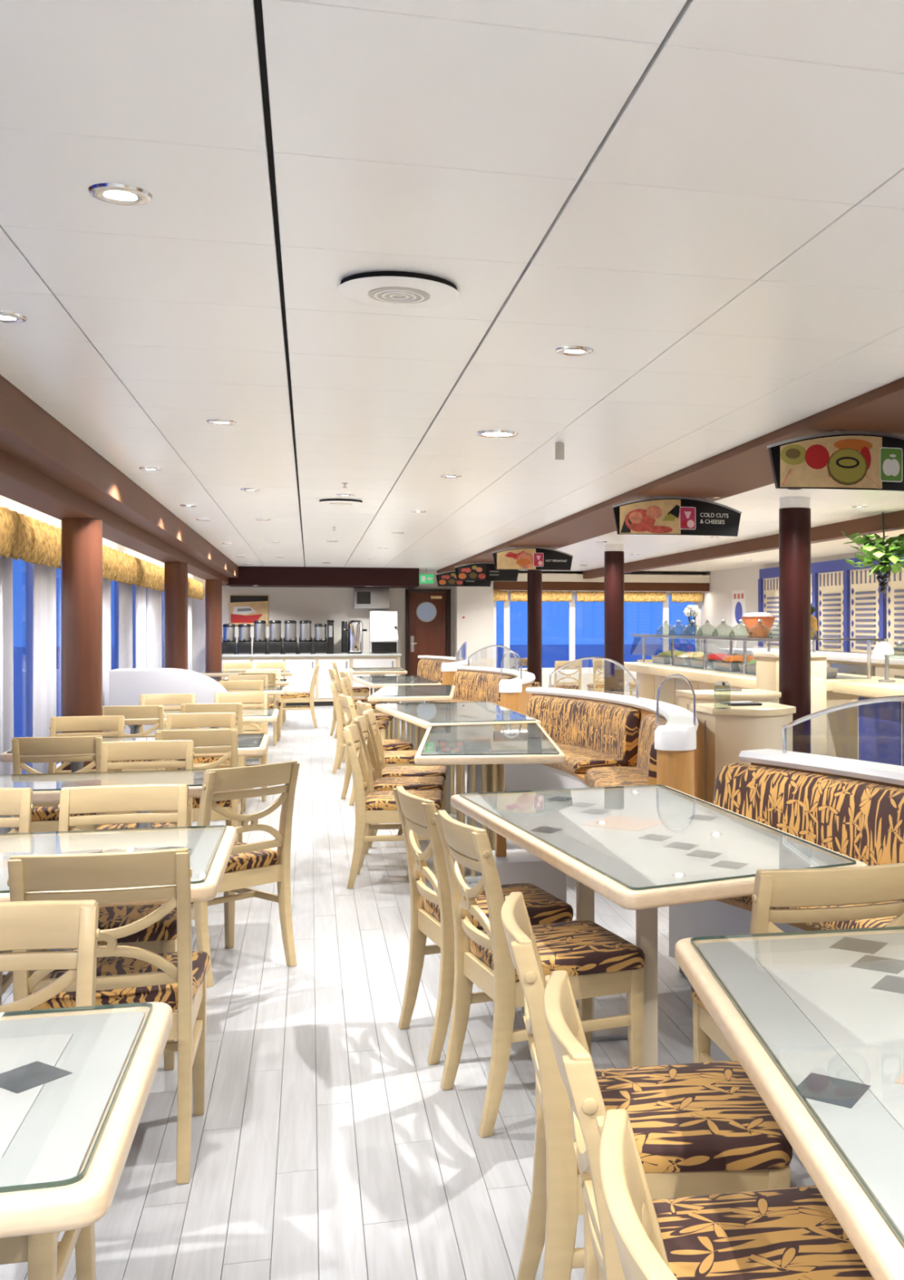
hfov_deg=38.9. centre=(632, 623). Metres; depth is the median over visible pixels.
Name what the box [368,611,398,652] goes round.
machine
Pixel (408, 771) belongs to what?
seat cushion
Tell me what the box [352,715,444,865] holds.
dining chair
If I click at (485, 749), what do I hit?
dining table
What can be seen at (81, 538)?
round column
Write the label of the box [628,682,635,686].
seat cushion
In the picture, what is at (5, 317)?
recessed light
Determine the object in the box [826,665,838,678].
pan
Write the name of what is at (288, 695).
seat cushion
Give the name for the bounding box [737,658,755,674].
pan
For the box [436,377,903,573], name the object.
ceiling beam
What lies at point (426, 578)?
exit sign
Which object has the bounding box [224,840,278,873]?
seat cushion
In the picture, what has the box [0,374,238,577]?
ceiling beam
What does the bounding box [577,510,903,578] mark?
trim
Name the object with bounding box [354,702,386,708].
seat cushion
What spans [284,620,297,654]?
dispenser
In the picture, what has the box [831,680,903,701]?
countertop
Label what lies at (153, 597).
curtain
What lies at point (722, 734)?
counter
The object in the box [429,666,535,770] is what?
banquette
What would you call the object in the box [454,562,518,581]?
sign
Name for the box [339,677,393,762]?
dining chair
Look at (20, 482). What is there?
trim
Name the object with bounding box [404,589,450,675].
door
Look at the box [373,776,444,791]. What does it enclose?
seat cushion
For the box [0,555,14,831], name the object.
curtain
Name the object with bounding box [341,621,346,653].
dispenser
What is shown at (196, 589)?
valance
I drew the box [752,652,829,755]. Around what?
counter
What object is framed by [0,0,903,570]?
ceiling
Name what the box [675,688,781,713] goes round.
base cabinet
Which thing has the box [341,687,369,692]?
seat cushion
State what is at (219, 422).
recessed light
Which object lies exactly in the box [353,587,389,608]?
hood
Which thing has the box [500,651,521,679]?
glass screen
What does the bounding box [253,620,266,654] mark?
dispenser
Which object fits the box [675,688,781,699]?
countertop
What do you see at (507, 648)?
glass screen
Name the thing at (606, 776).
seat cushion
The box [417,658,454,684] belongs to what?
cushion
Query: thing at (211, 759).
seat cushion
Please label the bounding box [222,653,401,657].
countertop
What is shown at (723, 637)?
sneeze guard
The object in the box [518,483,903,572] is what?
ceiling
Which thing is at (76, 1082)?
dining table
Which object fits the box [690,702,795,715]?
countertop
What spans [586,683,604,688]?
seat cushion
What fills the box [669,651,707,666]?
pan
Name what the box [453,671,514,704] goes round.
cushion
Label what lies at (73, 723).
dining chair
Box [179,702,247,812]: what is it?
dining chair
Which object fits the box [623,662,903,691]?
island countertop
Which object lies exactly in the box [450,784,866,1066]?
dining table
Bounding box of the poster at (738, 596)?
[732,589,745,626]
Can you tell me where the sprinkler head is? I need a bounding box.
[342,482,347,488]
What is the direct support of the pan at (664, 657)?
on the island countertop
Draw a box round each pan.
[650,650,686,663]
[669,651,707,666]
[689,653,731,668]
[712,654,755,671]
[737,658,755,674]
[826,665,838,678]
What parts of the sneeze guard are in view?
post, post, post, shelf rail, post, post, post, shelf glass, post, shelf rail, post, post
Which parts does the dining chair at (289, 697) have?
leg, leg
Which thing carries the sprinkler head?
attached to the ceiling at (704, 198)
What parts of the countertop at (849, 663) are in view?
drawer, drawer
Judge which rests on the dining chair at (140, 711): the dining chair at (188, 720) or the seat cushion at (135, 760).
the seat cushion at (135, 760)
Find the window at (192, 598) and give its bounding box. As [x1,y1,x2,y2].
[191,598,192,671]
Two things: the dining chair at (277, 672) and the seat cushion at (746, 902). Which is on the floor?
the dining chair at (277, 672)
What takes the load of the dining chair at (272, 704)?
on the floor
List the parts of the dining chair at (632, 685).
crest rail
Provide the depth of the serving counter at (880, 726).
11.32 m
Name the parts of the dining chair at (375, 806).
crest rail, leg, rail, leg, rail, leg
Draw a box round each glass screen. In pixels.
[455,640,466,662]
[467,644,518,671]
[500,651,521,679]
[548,656,638,698]
[656,673,695,725]
[782,695,903,766]
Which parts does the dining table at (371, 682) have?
rod, rod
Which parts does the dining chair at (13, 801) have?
leg, rail, crest rail, leg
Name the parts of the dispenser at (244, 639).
tank, lid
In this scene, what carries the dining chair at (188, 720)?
on the floor
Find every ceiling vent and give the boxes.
[318,498,363,505]
[337,271,459,307]
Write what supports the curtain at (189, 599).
hanging from the wall at (12, 505)
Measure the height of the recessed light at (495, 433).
0.016 m
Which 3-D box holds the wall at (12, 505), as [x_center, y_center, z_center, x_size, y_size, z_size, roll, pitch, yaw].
[-4.579,0.200,9.665,0.100,2.500,25.800,0,0,-14]
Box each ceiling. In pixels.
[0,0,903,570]
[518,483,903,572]
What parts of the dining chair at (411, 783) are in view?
crest rail, leg, rail, leg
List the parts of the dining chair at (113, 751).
leg, rail, rail, crest rail, leg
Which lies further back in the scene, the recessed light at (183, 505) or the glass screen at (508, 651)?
the glass screen at (508, 651)
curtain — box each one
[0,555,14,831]
[31,563,56,773]
[102,577,111,732]
[118,582,133,668]
[134,585,146,668]
[146,587,161,668]
[187,597,191,671]
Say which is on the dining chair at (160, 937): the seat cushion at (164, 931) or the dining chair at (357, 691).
the seat cushion at (164, 931)
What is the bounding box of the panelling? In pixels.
[757,552,903,654]
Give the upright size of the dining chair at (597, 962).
0.868 m
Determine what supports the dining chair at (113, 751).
on the floor
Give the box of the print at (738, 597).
[733,593,743,623]
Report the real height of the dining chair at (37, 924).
0.868 m
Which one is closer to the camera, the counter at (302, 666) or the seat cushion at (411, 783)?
the seat cushion at (411, 783)
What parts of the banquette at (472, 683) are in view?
panel, post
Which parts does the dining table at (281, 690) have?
foot plate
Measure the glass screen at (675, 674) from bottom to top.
0.276 m
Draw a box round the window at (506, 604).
[493,591,701,673]
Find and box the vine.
[840,512,903,594]
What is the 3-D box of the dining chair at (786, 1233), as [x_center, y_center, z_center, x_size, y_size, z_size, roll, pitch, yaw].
[0.137,1.016,1.936,0.547,0.868,0.458,0,0,-7]
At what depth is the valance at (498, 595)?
23.34 m
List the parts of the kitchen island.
panel, panel, panel, panel, panel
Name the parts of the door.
lock plate, porthole glass, name plate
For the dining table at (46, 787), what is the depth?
5.60 m
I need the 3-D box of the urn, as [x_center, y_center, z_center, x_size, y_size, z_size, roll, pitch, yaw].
[-4.952,0.230,22.454,0.313,0.620,0.300,0,0,29]
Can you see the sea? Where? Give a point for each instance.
(551, 654)
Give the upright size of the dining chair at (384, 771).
0.868 m
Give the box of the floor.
[0,706,814,1279]
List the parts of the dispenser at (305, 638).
tank, lid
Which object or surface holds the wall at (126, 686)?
on the floor
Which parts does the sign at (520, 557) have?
trim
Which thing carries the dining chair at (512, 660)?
on the floor
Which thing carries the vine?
hanging from the ceiling at (759, 507)
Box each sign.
[419,568,433,583]
[435,570,490,586]
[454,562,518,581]
[492,546,573,570]
[611,495,741,536]
[766,430,903,491]
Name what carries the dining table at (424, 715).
on the floor
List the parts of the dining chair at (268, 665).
crest rail, leg, leg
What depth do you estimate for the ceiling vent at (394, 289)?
3.56 m
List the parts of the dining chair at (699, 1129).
crest rail, rail, leg, rail, leg, leg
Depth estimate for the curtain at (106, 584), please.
12.21 m
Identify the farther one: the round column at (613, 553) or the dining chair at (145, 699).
the round column at (613, 553)
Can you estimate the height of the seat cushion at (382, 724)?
0.059 m
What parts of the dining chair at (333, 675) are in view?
leg, crest rail, leg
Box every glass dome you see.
[711,619,734,635]
[728,619,752,635]
[746,619,772,637]
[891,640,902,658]
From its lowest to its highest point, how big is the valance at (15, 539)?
0.315 m
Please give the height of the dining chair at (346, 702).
0.868 m
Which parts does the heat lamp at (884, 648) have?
lamp shade, post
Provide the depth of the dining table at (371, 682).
15.12 m
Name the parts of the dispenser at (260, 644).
tank, lid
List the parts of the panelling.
blue post, blue post, head rail, blue post, blue post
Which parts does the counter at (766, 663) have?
door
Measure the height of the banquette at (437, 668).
0.902 m
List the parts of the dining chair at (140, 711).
crest rail, rail, leg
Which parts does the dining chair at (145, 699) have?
leg, crest rail, rail, leg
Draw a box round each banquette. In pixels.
[400,655,471,702]
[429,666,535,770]
[504,687,697,796]
[668,748,903,973]
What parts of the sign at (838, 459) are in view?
trim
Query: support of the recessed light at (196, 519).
in the ceiling at (704, 198)
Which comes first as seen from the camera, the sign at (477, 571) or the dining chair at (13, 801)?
the dining chair at (13, 801)
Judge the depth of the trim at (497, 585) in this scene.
23.48 m
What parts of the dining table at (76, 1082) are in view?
panel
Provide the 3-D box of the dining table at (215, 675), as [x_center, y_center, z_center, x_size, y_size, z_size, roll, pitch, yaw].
[-5.547,1.072,18.089,1.257,0.755,0.800,0,0,-14]
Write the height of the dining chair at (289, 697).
0.868 m
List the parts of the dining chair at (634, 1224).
rail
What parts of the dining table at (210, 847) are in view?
panel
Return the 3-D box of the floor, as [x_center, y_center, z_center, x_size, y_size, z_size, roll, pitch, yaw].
[0.012,1.480,10.844,9.580,0.060,26.000,0,0,-14]
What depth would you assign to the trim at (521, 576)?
23.61 m
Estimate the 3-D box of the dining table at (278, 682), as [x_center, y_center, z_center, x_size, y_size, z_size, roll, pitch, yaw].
[-4.896,1.072,15.313,1.377,0.755,0.600,0,0,-14]
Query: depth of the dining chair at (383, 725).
12.16 m
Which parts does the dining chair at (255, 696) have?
leg, crest rail, rail, rail, leg, leg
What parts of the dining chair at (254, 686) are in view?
crest rail, rail, leg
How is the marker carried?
attached to the ceiling at (704, 198)
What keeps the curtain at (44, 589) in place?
hanging from the wall at (12, 505)
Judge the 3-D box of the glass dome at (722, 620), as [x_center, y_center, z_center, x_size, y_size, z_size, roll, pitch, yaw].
[1.068,0.052,14.812,0.270,0.195,0.270,0,0,-14]
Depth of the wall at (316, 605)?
22.72 m
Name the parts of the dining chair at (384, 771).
crest rail, leg, rail, leg, leg, leg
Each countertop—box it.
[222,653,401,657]
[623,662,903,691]
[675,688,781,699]
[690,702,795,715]
[719,648,903,679]
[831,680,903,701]
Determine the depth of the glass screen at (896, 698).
5.14 m
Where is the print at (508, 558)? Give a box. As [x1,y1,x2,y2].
[496,548,543,568]
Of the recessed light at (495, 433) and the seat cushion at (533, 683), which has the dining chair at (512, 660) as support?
the seat cushion at (533, 683)
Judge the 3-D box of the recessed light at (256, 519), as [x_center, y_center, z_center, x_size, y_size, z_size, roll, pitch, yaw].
[-3.445,-0.967,11.742,0.136,0.014,0.136,0,0,-14]
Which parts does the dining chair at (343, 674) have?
crest rail, leg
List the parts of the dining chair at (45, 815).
leg, rail, crest rail, rail, leg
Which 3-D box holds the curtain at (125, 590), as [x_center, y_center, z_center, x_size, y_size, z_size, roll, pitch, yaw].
[-5.460,0.425,13.568,0.069,1.990,0.901,0,0,-14]
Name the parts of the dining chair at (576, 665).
leg, rail, rail, crest rail, leg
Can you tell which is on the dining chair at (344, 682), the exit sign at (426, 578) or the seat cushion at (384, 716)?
the seat cushion at (384, 716)
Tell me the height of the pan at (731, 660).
0.178 m
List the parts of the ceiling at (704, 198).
panel, panel, panel, panel, panel, panel, panel, panel, panel, panel, panel, panel, panel, panel, panel, panel, panel, panel, panel, panel, panel, panel, panel, panel, panel, panel, panel, panel, panel, panel, panel, panel, panel, panel, panel, panel, panel, panel, panel, panel, panel, panel, panel, panel, panel, panel, panel, panel, panel, panel, panel, panel, panel, panel, panel, panel, panel, panel, panel, panel, panel, panel, panel, panel, panel, panel, panel, panel, panel, panel, panel, panel, panel, panel, panel, panel, panel, panel, panel, panel, panel, panel, panel, panel, panel, panel, panel, panel, panel, panel, panel, panel, panel, panel, panel, panel, panel, panel, panel, panel, panel, panel, panel, panel, panel, panel, panel, panel, panel, panel, panel, panel, panel, panel, panel, panel, panel, panel, panel, panel, panel, panel, panel, panel, panel, panel, panel, panel, panel, panel, panel, panel, panel, panel, panel, panel, panel, panel, panel, panel, panel, panel, panel, panel, panel, panel, panel, panel, panel, panel, panel, panel, panel, panel, panel, panel, panel, panel, panel, panel, panel, panel, panel, panel, panel, panel, panel, panel, panel, panel, panel, panel, panel, panel, panel, panel, panel, panel, panel, panel, panel, panel, panel, panel, panel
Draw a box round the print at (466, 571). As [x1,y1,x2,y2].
[457,564,486,580]
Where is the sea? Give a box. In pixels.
[13,644,695,773]
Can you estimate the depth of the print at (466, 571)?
19.14 m
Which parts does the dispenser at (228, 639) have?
tank, lid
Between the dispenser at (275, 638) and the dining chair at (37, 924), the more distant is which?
the dispenser at (275, 638)
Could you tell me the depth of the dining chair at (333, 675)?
16.05 m
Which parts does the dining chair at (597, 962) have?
leg, crest rail, rail, rail, leg, leg, leg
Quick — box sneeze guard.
[631,634,887,678]
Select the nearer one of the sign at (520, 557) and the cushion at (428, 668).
the sign at (520, 557)
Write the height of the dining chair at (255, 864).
0.868 m
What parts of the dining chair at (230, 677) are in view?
crest rail, leg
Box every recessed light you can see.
[0,311,27,323]
[88,182,152,205]
[139,466,162,471]
[179,504,197,506]
[195,519,210,520]
[206,419,235,425]
[240,488,259,491]
[256,519,271,520]
[335,493,354,496]
[410,510,426,512]
[440,474,461,478]
[476,429,517,438]
[555,346,593,355]
[851,505,866,507]
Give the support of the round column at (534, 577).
on the floor
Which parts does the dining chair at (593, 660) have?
leg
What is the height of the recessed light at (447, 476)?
0.014 m
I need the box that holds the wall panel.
[454,581,493,667]
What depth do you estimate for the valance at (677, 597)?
24.25 m
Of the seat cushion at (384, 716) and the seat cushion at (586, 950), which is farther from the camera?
the seat cushion at (384, 716)
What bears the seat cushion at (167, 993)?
on the dining chair at (125, 974)
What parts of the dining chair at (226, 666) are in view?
leg, rail, crest rail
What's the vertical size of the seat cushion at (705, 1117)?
0.059 m
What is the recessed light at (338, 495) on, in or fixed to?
in the ceiling at (704, 198)
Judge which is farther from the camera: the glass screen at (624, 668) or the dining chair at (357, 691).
the dining chair at (357, 691)
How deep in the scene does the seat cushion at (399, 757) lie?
9.21 m
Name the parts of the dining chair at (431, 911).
leg, crest rail, rail, rail, leg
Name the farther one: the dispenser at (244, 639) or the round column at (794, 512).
the dispenser at (244, 639)
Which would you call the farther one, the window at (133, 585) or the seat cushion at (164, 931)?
the window at (133, 585)
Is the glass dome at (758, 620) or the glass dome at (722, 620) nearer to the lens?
the glass dome at (758, 620)
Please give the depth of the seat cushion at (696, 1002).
3.39 m
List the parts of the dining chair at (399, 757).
leg, crest rail, leg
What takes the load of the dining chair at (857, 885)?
on the floor
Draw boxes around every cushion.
[31,806,97,821]
[31,951,209,1010]
[94,822,189,830]
[97,903,177,944]
[110,760,155,762]
[192,797,242,808]
[193,755,247,763]
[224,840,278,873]
[243,702,278,708]
[280,692,309,697]
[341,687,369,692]
[342,720,388,728]
[353,697,368,702]
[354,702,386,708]
[355,712,393,720]
[365,789,443,810]
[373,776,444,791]
[381,738,413,751]
[382,765,447,781]
[383,749,417,764]
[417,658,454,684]
[423,883,573,929]
[429,698,475,702]
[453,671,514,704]
[469,920,644,981]
[497,692,500,706]
[526,694,639,766]
[531,681,540,685]
[549,742,628,773]
[551,684,578,688]
[577,1061,792,1173]
[584,766,647,787]
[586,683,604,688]
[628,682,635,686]
[636,713,666,785]
[652,1185,873,1279]
[690,984,707,1012]
[713,763,903,866]
[728,895,902,930]
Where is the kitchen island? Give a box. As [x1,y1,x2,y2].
[623,662,903,759]
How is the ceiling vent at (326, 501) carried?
in the ceiling at (704, 198)
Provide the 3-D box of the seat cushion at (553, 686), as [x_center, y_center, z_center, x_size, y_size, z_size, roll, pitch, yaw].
[-1.073,0.995,19.852,0.458,0.059,0.430,0,0,-14]
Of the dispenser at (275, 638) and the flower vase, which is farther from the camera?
the dispenser at (275, 638)
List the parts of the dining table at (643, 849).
bracket post, foot plate, panel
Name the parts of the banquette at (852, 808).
panel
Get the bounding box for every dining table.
[0,733,269,773]
[0,768,253,938]
[0,825,236,951]
[0,1001,172,1238]
[124,708,279,734]
[200,670,292,724]
[215,679,289,685]
[226,685,286,760]
[349,667,407,695]
[352,675,441,738]
[367,684,455,750]
[375,701,540,818]
[413,723,565,883]
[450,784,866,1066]
[674,926,903,1279]
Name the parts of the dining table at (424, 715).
rod, rod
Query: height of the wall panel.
2.220 m
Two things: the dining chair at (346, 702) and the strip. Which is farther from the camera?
the strip
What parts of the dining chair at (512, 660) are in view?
leg, crest rail, rail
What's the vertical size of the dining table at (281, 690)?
0.755 m
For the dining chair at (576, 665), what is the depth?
19.60 m
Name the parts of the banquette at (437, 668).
panel, post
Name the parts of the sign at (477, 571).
trim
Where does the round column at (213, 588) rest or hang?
on the floor
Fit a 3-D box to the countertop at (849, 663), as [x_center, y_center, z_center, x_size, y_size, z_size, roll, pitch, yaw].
[3.076,0.920,14.470,0.840,1.060,10.700,0,0,-14]
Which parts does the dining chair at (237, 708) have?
leg, crest rail, leg, leg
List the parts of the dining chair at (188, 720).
leg, rail, rail, crest rail, leg, leg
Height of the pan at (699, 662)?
0.178 m
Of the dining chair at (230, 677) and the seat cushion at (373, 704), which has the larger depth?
the seat cushion at (373, 704)
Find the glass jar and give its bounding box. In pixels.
[713,681,730,708]
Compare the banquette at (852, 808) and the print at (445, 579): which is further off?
the print at (445, 579)
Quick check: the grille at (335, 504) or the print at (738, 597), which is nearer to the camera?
the grille at (335, 504)
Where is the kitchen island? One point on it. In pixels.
(842, 724)
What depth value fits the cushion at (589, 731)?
9.63 m
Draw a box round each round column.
[61,518,102,770]
[164,561,187,670]
[204,579,222,679]
[527,569,542,687]
[604,544,623,694]
[778,496,810,753]
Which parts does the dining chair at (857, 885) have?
leg, leg, crest rail, rail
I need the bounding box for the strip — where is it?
[500,590,703,591]
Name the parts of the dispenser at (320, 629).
tank, lid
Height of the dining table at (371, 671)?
0.755 m
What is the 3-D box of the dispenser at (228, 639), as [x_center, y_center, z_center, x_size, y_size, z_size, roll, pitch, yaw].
[-7.029,0.273,21.895,0.220,0.535,0.290,0,0,-14]
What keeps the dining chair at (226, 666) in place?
on the floor
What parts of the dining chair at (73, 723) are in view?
leg, rail, rail, crest rail, leg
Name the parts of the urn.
lid, tank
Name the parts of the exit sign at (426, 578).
panel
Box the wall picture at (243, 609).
[229,595,268,625]
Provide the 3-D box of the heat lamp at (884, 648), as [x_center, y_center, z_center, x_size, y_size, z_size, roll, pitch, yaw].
[2.349,0.359,11.777,0.199,0.380,0.254,0,0,20]
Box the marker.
[555,441,564,459]
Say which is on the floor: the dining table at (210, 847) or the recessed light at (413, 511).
the dining table at (210, 847)
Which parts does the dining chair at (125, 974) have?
leg, crest rail, rail, rail, leg, leg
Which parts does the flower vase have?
flower, flower, flower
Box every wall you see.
[0,494,193,578]
[109,667,227,734]
[192,570,701,695]
[701,551,903,655]
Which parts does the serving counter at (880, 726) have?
blue panel, blue panel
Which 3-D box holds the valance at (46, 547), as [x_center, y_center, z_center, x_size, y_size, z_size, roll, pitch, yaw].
[-4.364,-0.562,9.668,0.097,0.315,2.500,0,0,-14]
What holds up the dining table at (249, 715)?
on the floor
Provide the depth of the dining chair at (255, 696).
10.63 m
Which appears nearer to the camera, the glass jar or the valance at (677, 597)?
the glass jar
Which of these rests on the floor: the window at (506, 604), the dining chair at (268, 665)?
the dining chair at (268, 665)
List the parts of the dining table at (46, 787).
panel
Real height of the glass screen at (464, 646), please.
0.290 m
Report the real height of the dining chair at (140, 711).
0.868 m
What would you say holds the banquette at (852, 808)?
on the floor
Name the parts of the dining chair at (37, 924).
rail, leg, crest rail, leg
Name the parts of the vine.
stem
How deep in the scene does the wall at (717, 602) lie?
22.97 m
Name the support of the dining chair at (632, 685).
on the floor
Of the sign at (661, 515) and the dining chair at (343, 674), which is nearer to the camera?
the sign at (661, 515)
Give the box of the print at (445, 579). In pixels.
[438,572,463,586]
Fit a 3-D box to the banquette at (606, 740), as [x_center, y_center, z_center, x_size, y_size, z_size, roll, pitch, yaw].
[-0.267,0.999,8.824,1.007,0.902,4.523,0,0,-14]
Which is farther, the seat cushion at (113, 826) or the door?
the door
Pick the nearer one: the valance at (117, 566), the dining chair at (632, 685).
the valance at (117, 566)
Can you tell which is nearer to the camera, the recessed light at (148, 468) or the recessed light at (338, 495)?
the recessed light at (148, 468)
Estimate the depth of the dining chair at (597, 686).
19.83 m
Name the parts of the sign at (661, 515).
trim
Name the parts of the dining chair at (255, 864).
leg, leg, rail, crest rail, rail, leg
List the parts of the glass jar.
lid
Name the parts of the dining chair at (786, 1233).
crest rail, leg, rail, leg, rail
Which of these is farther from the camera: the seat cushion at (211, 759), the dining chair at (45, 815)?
the seat cushion at (211, 759)
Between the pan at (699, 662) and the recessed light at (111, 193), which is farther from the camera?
the pan at (699, 662)
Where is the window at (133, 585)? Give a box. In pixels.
[132,584,163,668]
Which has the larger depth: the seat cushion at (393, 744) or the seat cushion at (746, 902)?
the seat cushion at (393, 744)
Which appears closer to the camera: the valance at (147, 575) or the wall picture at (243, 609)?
the valance at (147, 575)
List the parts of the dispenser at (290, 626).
tank, lid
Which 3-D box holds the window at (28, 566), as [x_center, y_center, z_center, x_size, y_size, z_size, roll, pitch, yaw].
[-4.872,0.250,10.828,0.050,1.960,5.900,0,0,-14]
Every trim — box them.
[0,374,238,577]
[0,448,228,585]
[226,566,418,587]
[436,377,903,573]
[493,573,710,582]
[493,581,708,591]
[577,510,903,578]
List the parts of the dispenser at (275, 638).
lid, tank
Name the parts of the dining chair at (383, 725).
crest rail, leg, leg, leg, leg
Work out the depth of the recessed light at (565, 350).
4.45 m
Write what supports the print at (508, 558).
attached to the sign at (520, 557)
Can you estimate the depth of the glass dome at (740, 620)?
14.20 m
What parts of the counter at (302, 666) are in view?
cabinet door, cabinet door, cabinet door, cabinet door, cabinet door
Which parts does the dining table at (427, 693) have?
rod, rod, rod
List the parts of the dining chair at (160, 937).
leg, leg, rail, crest rail, leg, leg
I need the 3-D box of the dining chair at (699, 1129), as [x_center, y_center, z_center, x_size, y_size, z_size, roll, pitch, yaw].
[0.008,1.016,2.553,0.547,0.868,0.458,0,0,-7]
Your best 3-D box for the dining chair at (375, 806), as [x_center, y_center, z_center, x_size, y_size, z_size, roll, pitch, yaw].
[-1.351,1.016,7.109,0.547,0.868,0.458,0,0,-7]
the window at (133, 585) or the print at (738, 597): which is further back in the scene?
the print at (738, 597)
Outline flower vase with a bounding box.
[683,604,700,631]
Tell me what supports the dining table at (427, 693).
on the floor
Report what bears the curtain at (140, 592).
hanging from the wall at (12, 505)
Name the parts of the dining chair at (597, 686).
leg, crest rail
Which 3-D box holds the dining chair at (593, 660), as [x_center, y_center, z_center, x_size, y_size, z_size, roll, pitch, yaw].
[-0.420,1.016,21.330,0.458,0.868,0.547,0,0,-14]
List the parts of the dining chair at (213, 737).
leg, crest rail, rail, leg, leg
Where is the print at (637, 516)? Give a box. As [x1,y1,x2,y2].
[619,499,695,533]
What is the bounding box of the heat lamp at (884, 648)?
[871,641,895,682]
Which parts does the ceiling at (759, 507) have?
panel, panel, panel, panel, panel, panel, panel, panel, panel, panel, panel, panel, panel, panel, panel, panel, panel, panel, panel, panel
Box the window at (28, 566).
[25,561,118,773]
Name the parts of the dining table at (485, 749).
rod, rod, rod, rod, rod, rod, rod, rod, rod, rod, rod, rod, rod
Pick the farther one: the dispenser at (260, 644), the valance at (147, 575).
the dispenser at (260, 644)
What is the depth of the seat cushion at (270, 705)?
14.98 m
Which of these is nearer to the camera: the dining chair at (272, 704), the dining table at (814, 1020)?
the dining table at (814, 1020)
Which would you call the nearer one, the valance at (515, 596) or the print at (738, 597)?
the print at (738, 597)
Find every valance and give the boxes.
[0,506,31,561]
[26,516,61,569]
[102,544,134,584]
[130,555,164,592]
[187,577,204,599]
[493,590,506,601]
[510,591,571,602]
[576,590,666,602]
[671,591,702,602]
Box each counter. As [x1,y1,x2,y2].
[222,653,401,706]
[690,701,795,804]
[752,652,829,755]
[831,680,903,765]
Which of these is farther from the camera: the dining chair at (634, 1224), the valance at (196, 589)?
the valance at (196, 589)
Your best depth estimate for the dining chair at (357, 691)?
18.76 m
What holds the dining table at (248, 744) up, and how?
on the floor
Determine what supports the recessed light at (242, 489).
in the ceiling at (704, 198)
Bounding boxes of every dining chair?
[0,787,33,1004]
[0,899,100,1279]
[7,848,209,1184]
[11,735,102,832]
[30,783,189,1070]
[48,715,124,773]
[94,740,194,911]
[102,705,164,771]
[138,693,195,760]
[155,728,243,871]
[164,712,236,826]
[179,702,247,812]
[191,760,299,987]
[213,691,267,801]
[219,680,263,764]
[222,662,253,679]
[227,675,268,752]
[238,672,278,746]
[245,669,280,741]
[255,662,285,722]
[280,664,319,728]
[328,668,368,738]
[329,681,388,773]
[331,662,369,697]
[337,693,413,805]
[338,671,386,713]
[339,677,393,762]
[342,724,443,888]
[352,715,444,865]
[355,700,437,766]
[362,709,447,848]
[391,786,573,1065]
[433,809,644,1137]
[501,891,792,1279]
[508,657,540,687]
[542,970,873,1279]
[551,660,582,690]
[586,660,604,692]
[591,658,624,684]
[595,1108,676,1279]
[628,659,652,696]
[690,862,903,1062]
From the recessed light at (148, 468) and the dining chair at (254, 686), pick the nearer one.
the recessed light at (148, 468)
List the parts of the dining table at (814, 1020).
panel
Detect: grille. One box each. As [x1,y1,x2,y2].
[329,502,352,505]
[368,287,430,303]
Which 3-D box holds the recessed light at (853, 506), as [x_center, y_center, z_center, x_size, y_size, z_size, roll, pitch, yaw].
[1.873,-0.967,10.393,0.136,0.014,0.136,0,0,-14]
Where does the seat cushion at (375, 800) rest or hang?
on the dining chair at (375, 806)
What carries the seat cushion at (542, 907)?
on the dining chair at (431, 911)
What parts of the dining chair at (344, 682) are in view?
crest rail, leg, leg, leg, leg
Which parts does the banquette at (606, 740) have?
panel, post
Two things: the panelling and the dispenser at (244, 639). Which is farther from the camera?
the dispenser at (244, 639)
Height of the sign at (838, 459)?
0.312 m
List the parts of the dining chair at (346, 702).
leg, crest rail, rail, leg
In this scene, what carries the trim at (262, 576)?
attached to the wall at (316, 605)
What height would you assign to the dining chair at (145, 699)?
0.868 m
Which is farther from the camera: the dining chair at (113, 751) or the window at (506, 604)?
the window at (506, 604)
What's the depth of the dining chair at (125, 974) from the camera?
3.25 m
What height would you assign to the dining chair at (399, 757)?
0.868 m
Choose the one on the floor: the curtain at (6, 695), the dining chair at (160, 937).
the dining chair at (160, 937)
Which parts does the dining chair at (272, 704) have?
crest rail, leg, leg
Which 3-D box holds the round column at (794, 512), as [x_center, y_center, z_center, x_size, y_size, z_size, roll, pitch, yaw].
[1.252,0.240,9.717,0.256,2.419,0.256,0,0,-14]
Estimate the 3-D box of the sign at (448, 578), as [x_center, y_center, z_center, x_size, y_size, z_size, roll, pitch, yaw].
[-2.956,-0.806,22.079,0.984,0.312,0.149,0,0,-14]
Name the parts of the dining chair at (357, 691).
leg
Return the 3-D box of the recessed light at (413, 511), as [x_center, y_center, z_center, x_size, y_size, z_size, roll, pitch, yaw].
[-1.853,-0.967,10.871,0.136,0.014,0.136,0,0,-14]
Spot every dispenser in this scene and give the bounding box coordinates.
[222,623,235,654]
[237,623,251,654]
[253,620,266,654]
[268,620,281,654]
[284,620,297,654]
[298,620,311,653]
[314,623,326,653]
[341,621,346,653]
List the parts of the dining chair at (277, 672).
crest rail, leg, leg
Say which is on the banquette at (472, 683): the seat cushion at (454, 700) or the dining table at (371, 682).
the seat cushion at (454, 700)
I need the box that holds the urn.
[346,618,366,653]

